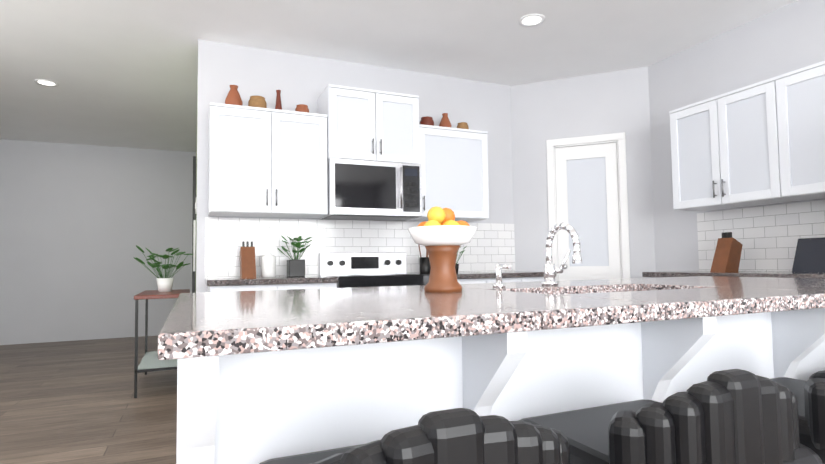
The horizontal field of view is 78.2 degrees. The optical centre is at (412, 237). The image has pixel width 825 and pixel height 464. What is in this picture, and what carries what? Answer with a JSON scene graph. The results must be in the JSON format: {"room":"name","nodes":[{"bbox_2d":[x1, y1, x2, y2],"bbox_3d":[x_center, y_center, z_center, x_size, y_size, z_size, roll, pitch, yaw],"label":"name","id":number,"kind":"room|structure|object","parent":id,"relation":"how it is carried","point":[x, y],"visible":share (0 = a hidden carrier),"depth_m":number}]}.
{"room":"kitchen","nodes":[
{"label":"kitchen","id":0,"kind":"room"},
{"bbox_2d":[0,335,176,463],"bbox_3d":[-0.440,1.154,2.467,6.565,0.050,11.940,0,-3,-23],"label":"floor","id":1,"kind":"structure","parent":0,"point":[69,402],"depth_m":3.69},
{"bbox_2d":[134,289,189,397],"bbox_3d":[-2.146,0.859,4.393,0.390,0.780,0.950,0,-3,-23],"label":"console table","id":2,"kind":"object","parent":1,"relation":"on","point":[150,362],"visible":0.54,"depth_m":4.04},
{"bbox_2d":[133,245,192,291],"bbox_3d":[-2.196,0.270,4.483,0.491,0.408,0.461,0,-3,-23],"label":"plant","id":3,"kind":"object","parent":2,"relation":"on","point":[165,284],"visible":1,"depth_m":4.45},
{"bbox_2d":[208,283,336,291],"bbox_3d":[-1.027,0.763,3.677,0.838,0.870,0.654,0,-3,-23],"label":"base cabinet","id":4,"kind":"object","parent":1,"relation":"on","point":[268,287],"visible":0.19,"depth_m":3.42},
{"bbox_2d":[205,276,337,285],"bbox_3d":[-1.045,0.309,3.703,0.858,0.040,0.638,0,-3,-23],"label":"countertop","id":5,"kind":"structure","parent":4,"relation":"on","point":[235,281],"depth_m":3.43},
{"bbox_2d":[240,241,255,277],"bbox_3d":[-1.223,0.159,3.767,0.100,0.270,0.200,0,-3,-23],"label":"knife block","id":6,"kind":"object","parent":5,"relation":"on","point":[247,263],"visible":1,"depth_m":3.73},
{"bbox_2d":[261,253,275,276],"bbox_3d":[-1.085,0.203,3.824,0.110,0.185,0.110,0,-3,-23],"label":"canister","id":7,"kind":"object","parent":5,"relation":"on","point":[268,264],"visible":1,"depth_m":3.78},
{"bbox_2d":[278,235,311,276],"bbox_3d":[-0.892,0.136,3.882,0.269,0.319,0.239,0,-3,-23],"label":"potted plant","id":8,"kind":"object","parent":5,"relation":"on","point":[295,267],"visible":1,"depth_m":3.84},
{"bbox_2d":[318,252,429,287],"bbox_3d":[-0.281,0.654,3.973,0.756,1.095,0.711,0,-3,-23],"label":"range","id":9,"kind":"object","parent":1,"relation":"on","point":[350,270],"visible":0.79,"depth_m":4.15},
{"bbox_2d":[259,408,569,463],"bbox_3d":[-0.015,0.630,0.761,0.450,0.816,0.432,0,-3,-23],"label":"stool","id":10,"kind":"object","parent":1,"relation":"on","point":[459,436],"visible":1,"depth_m":0.61},
{"bbox_2d":[457,277,543,283],"bbox_3d":[0.587,0.775,4.372,1.148,0.870,0.654,0,-3,-23],"label":"base cabinet","id":11,"kind":"object","parent":1,"relation":"on","point":[493,280],"visible":0.1,"depth_m":4.14},
{"bbox_2d":[416,271,555,278],"bbox_3d":[0.578,0.321,4.402,1.148,0.040,0.638,0,-3,-23],"label":"countertop","id":12,"kind":"structure","parent":11,"relation":"on","point":[484,275],"depth_m":4.16},
{"bbox_2d":[418,245,430,273],"bbox_3d":[0.109,0.179,4.340,0.100,0.251,0.099,0,-3,-23],"label":"utensil crock","id":13,"kind":"object","parent":12,"relation":"on","point":[424,263],"visible":0.9,"depth_m":4.29},
{"bbox_2d":[455,246,466,272],"bbox_3d":[0.352,0.158,4.378,0.200,0.289,0.150,0,-3,-23],"label":"potted plant","id":14,"kind":"object","parent":12,"relation":"on","point":[456,266],"visible":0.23,"depth_m":4.36},
{"bbox_2d":[177,288,824,463],"bbox_3d":[0.618,0.632,1.597,2.472,0.875,0.913,0,-3,-23],"label":"kitchen island","id":15,"kind":"object","parent":1,"relation":"on","point":[263,375],"depth_m":1.04},
{"bbox_2d":[157,276,824,363],"bbox_3d":[0.594,0.181,1.670,2.500,0.035,1.120,0,-3,-23],"label":"island countertop","id":16,"kind":"structure","parent":15,"relation":"on","point":[201,325],"depth_m":1.01},
{"bbox_2d":[408,206,476,292],"bbox_3d":[0.093,0.034,1.572,0.216,0.262,0.216,0,-3,-23],"label":"fruit bowl","id":17,"kind":"object","parent":16,"relation":"on","point":[441,235],"visible":1,"depth_m":1.53},
{"bbox_2d":[493,264,511,287],"bbox_3d":[0.314,0.131,1.766,0.043,0.082,0.092,0,-3,-23],"label":"soap dispenser","id":18,"kind":"object","parent":16,"relation":"on","point":[499,284],"visible":1,"depth_m":1.78},
{"bbox_2d":[541,222,581,285],"bbox_3d":[0.560,0.058,1.828,0.120,0.227,0.196,0,-3,-23],"label":"faucet","id":19,"kind":"object","parent":16,"relation":"on","point":[550,269],"visible":1,"depth_m":1.85},
{"bbox_2d":[518,369,822,463],"bbox_3d":[0.463,0.633,0.967,0.450,0.816,0.432,0,-3,-23],"label":"stool","id":20,"kind":"object","parent":1,"relation":"on","point":[734,416],"visible":0.98,"depth_m":0.80},
{"bbox_2d":[771,377,824,463],"bbox_3d":[0.941,0.637,1.172,0.450,0.816,0.432,0,-3,-23],"label":"stool","id":21,"kind":"object","parent":1,"relation":"on","point":[810,395],"visible":0.33,"depth_m":1.00},
{"bbox_2d":[809,370,824,378],"bbox_3d":[1.418,0.641,1.378,0.450,0.816,0.432,0,-3,-23],"label":"stool","id":22,"kind":"object","parent":1,"relation":"on","point":[819,374],"visible":0.19,"depth_m":1.47},
{"bbox_3d":[2.338,0.691,3.189,0.654,0.870,1.560,0,-3,-23],"label":"base cabinet","id":23,"kind":"object","parent":1,"relation":"on","visible":0},
{"bbox_2d":[642,270,824,277],"bbox_3d":[2.335,0.237,3.224,0.638,0.040,1.580,0,-3,-23],"label":"countertop","id":24,"kind":"structure","parent":23,"relation":"on","point":[781,274],"depth_m":3.24},
{"bbox_2d":[710,232,742,271],"bbox_3d":[2.247,0.099,3.635,0.200,0.280,0.110,0,-3,-23],"label":"knife block","id":25,"kind":"object","parent":24,"relation":"on","point":[727,254],"visible":1,"depth_m":3.60},
{"bbox_2d":[792,237,824,271],"bbox_3d":[2.551,0.104,3.183,0.120,0.215,0.260,0,-3,-23],"label":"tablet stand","id":26,"kind":"object","parent":24,"relation":"on","point":[809,255],"visible":1,"depth_m":3.21},
{"bbox_2d":[0,139,195,344],"bbox_3d":[-4.450,0.054,7.246,2.720,2.740,0.120,0,-3,-23],"label":"wall","id":27,"kind":"structure","parent":0,"point":[78,223],"depth_m":7.13},
{"bbox_2d":[192,220,194,292],"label":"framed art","id":28,"kind":"object","parent":27,"relation":"attached to","point":[193,272],"depth_m":5.38},
{"bbox_2d":[193,156,195,193],"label":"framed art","id":29,"kind":"object","parent":27,"relation":"attached to","point":[194,192],"depth_m":5.43},
{"bbox_2d":[195,70,197,292],"bbox_3d":[-2.426,-0.045,5.833,0.120,2.740,4.080,0,-3,-23],"label":"wall","id":30,"kind":"structure","parent":0,"point":[196,185],"depth_m":5.14},
{"bbox_2d":[193,220,195,270],"bbox_3d":[-2.219,-0.047,5.165,0.020,0.770,0.130,0,-3,-23],"label":"frame","id":31,"kind":"object","parent":30,"relation":"attached to","point":[194,231],"visible":0.64,"depth_m":5.10},
{"bbox_2d":[193,194,195,219],"bbox_3d":[-2.068,-0.292,4.813,0.028,0.240,0.100,0,-3,-23],"label":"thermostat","id":32,"kind":"object","parent":30,"relation":"attached to","point":[194,209],"visible":0.94,"depth_m":4.77},
{"bbox_2d":[196,39,513,292],"bbox_3d":[-0.343,-0.144,4.447,2.850,2.740,0.120,0,-3,-23],"label":"wall","id":33,"kind":"structure","parent":0,"point":[296,79],"depth_m":4.28},
{"bbox_2d":[208,102,327,217],"bbox_3d":[-1.096,-0.559,3.862,0.838,0.770,0.384,0,-3,-23],"label":"upper cabinet","id":34,"kind":"object","parent":33,"relation":"attached to","point":[266,162],"visible":1,"depth_m":3.71},
{"bbox_2d":[225,85,242,105],"bbox_3d":[-1.343,-1.043,3.816,0.128,0.200,0.128,0,-3,-23],"label":"decorative vase","id":35,"kind":"object","parent":34,"relation":"on","point":[233,97],"visible":0.73,"depth_m":3.78},
{"bbox_2d":[248,95,266,107],"bbox_3d":[-1.183,-1.007,3.872,0.135,0.128,0.135,0,-3,-23],"label":"decorative jar","id":36,"kind":"object","parent":34,"relation":"on","point":[257,101],"visible":0.67,"depth_m":3.82},
{"bbox_2d":[275,90,281,109],"bbox_3d":[-1.044,-1.046,3.956,0.070,0.210,0.070,0,-3,-23],"label":"decorative bottle","id":37,"kind":"object","parent":34,"relation":"on","point":[278,105],"visible":0.71,"depth_m":3.94},
{"bbox_2d":[295,104,308,112],"bbox_3d":[-0.870,-0.991,4.006,0.108,0.102,0.108,0,-3,-23],"label":"decorative jar","id":38,"kind":"object","parent":34,"relation":"on","point":[301,108],"visible":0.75,"depth_m":3.96},
{"bbox_2d":[205,217,514,277],"bbox_3d":[-0.287,0.082,4.388,2.789,0.460,0.008,0,-3,-23],"label":"backsplash","id":39,"kind":"structure","parent":33,"relation":"attached to","point":[489,247],"depth_m":4.21},
{"bbox_2d":[318,84,419,163],"bbox_3d":[-0.359,-0.884,4.181,0.756,0.570,0.414,0,-3,-23],"label":"upper cabinet","id":40,"kind":"object","parent":33,"relation":"attached to","point":[370,124],"visible":0.88,"depth_m":4.01},
{"bbox_2d":[318,158,421,220],"bbox_3d":[-0.343,-0.379,4.135,0.756,0.434,0.459,0,-3,-23],"label":"microwave","id":41,"kind":"object","parent":40,"relation":"attached to","point":[372,190],"visible":1,"depth_m":3.96},
{"bbox_2d":[409,124,488,221],"bbox_3d":[0.298,-0.548,4.461,0.668,0.770,0.384,0,-3,-23],"label":"upper cabinet","id":42,"kind":"object","parent":33,"relation":"attached to","point":[453,162],"visible":0.88,"depth_m":4.33},
{"bbox_2d":[420,116,433,125],"bbox_3d":[0.127,-0.992,4.446,0.126,0.119,0.126,0,-3,-23],"label":"decorative jar","id":43,"kind":"object","parent":42,"relation":"on","point":[427,120],"visible":0.62,"depth_m":4.40},
{"bbox_2d":[439,113,451,126],"bbox_3d":[0.292,-1.018,4.519,0.112,0.175,0.112,0,-3,-23],"label":"vase","id":44,"kind":"object","parent":42,"relation":"on","point":[445,121],"visible":0.62,"depth_m":4.48},
{"bbox_2d":[457,122,468,128],"bbox_3d":[0.452,-0.981,4.575,0.108,0.102,0.108,0,-3,-23],"label":"jar","id":45,"kind":"object","parent":42,"relation":"on","point":[462,125],"visible":0.56,"depth_m":4.53},
{"bbox_2d":[0,0,797,151],"bbox_3d":[-0.479,-1.632,2.608,6.565,0.050,11.940,0,-3,-23],"label":"ceiling","id":46,"kind":"structure","parent":0,"point":[122,73],"depth_m":4.00},
{"bbox_2d":[34,79,58,86],"bbox_3d":[-3.434,-1.454,4.759,0.190,0.006,0.190,0,-3,-23],"label":"recessed light","id":47,"kind":"object","parent":46,"relation":"in","point":[45,82],"visible":1,"depth_m":4.75},
{"bbox_2d":[518,14,544,26],"bbox_3d":[0.861,-1.570,3.661,0.190,0.006,0.190,0,-3,-23],"label":"recessed light","id":48,"kind":"object","parent":46,"relation":"in","point":[530,20],"visible":1,"depth_m":3.66},
{"bbox_2d":[511,67,655,280],"bbox_3d":[1.579,-0.155,4.763,1.237,2.740,0.163,-2,-3,22],"label":"wall","id":49,"kind":"structure","parent":0,"point":[577,141],"depth_m":4.75},
{"bbox_2d":[648,0,824,271],"bbox_3d":[3.503,-0.347,1.484,0.120,2.740,6.625,0,-3,-23],"label":"wall","id":50,"kind":"structure","parent":0,"point":[785,39],"depth_m":4.04},
{"bbox_2d":[669,61,824,210],"bbox_3d":[2.453,-0.638,3.269,0.384,0.770,1.560,0,-3,-23],"label":"upper cabinet","id":51,"kind":"object","parent":50,"relation":"attached to","point":[759,143],"depth_m":3.36},
{"bbox_2d":[697,200,824,270],"bbox_3d":[2.632,-0.011,3.339,0.008,0.460,1.650,0,-3,-23],"label":"backsplash","id":52,"kind":"structure","parent":50,"relation":"attached to","point":[767,237],"depth_m":3.62}
]}

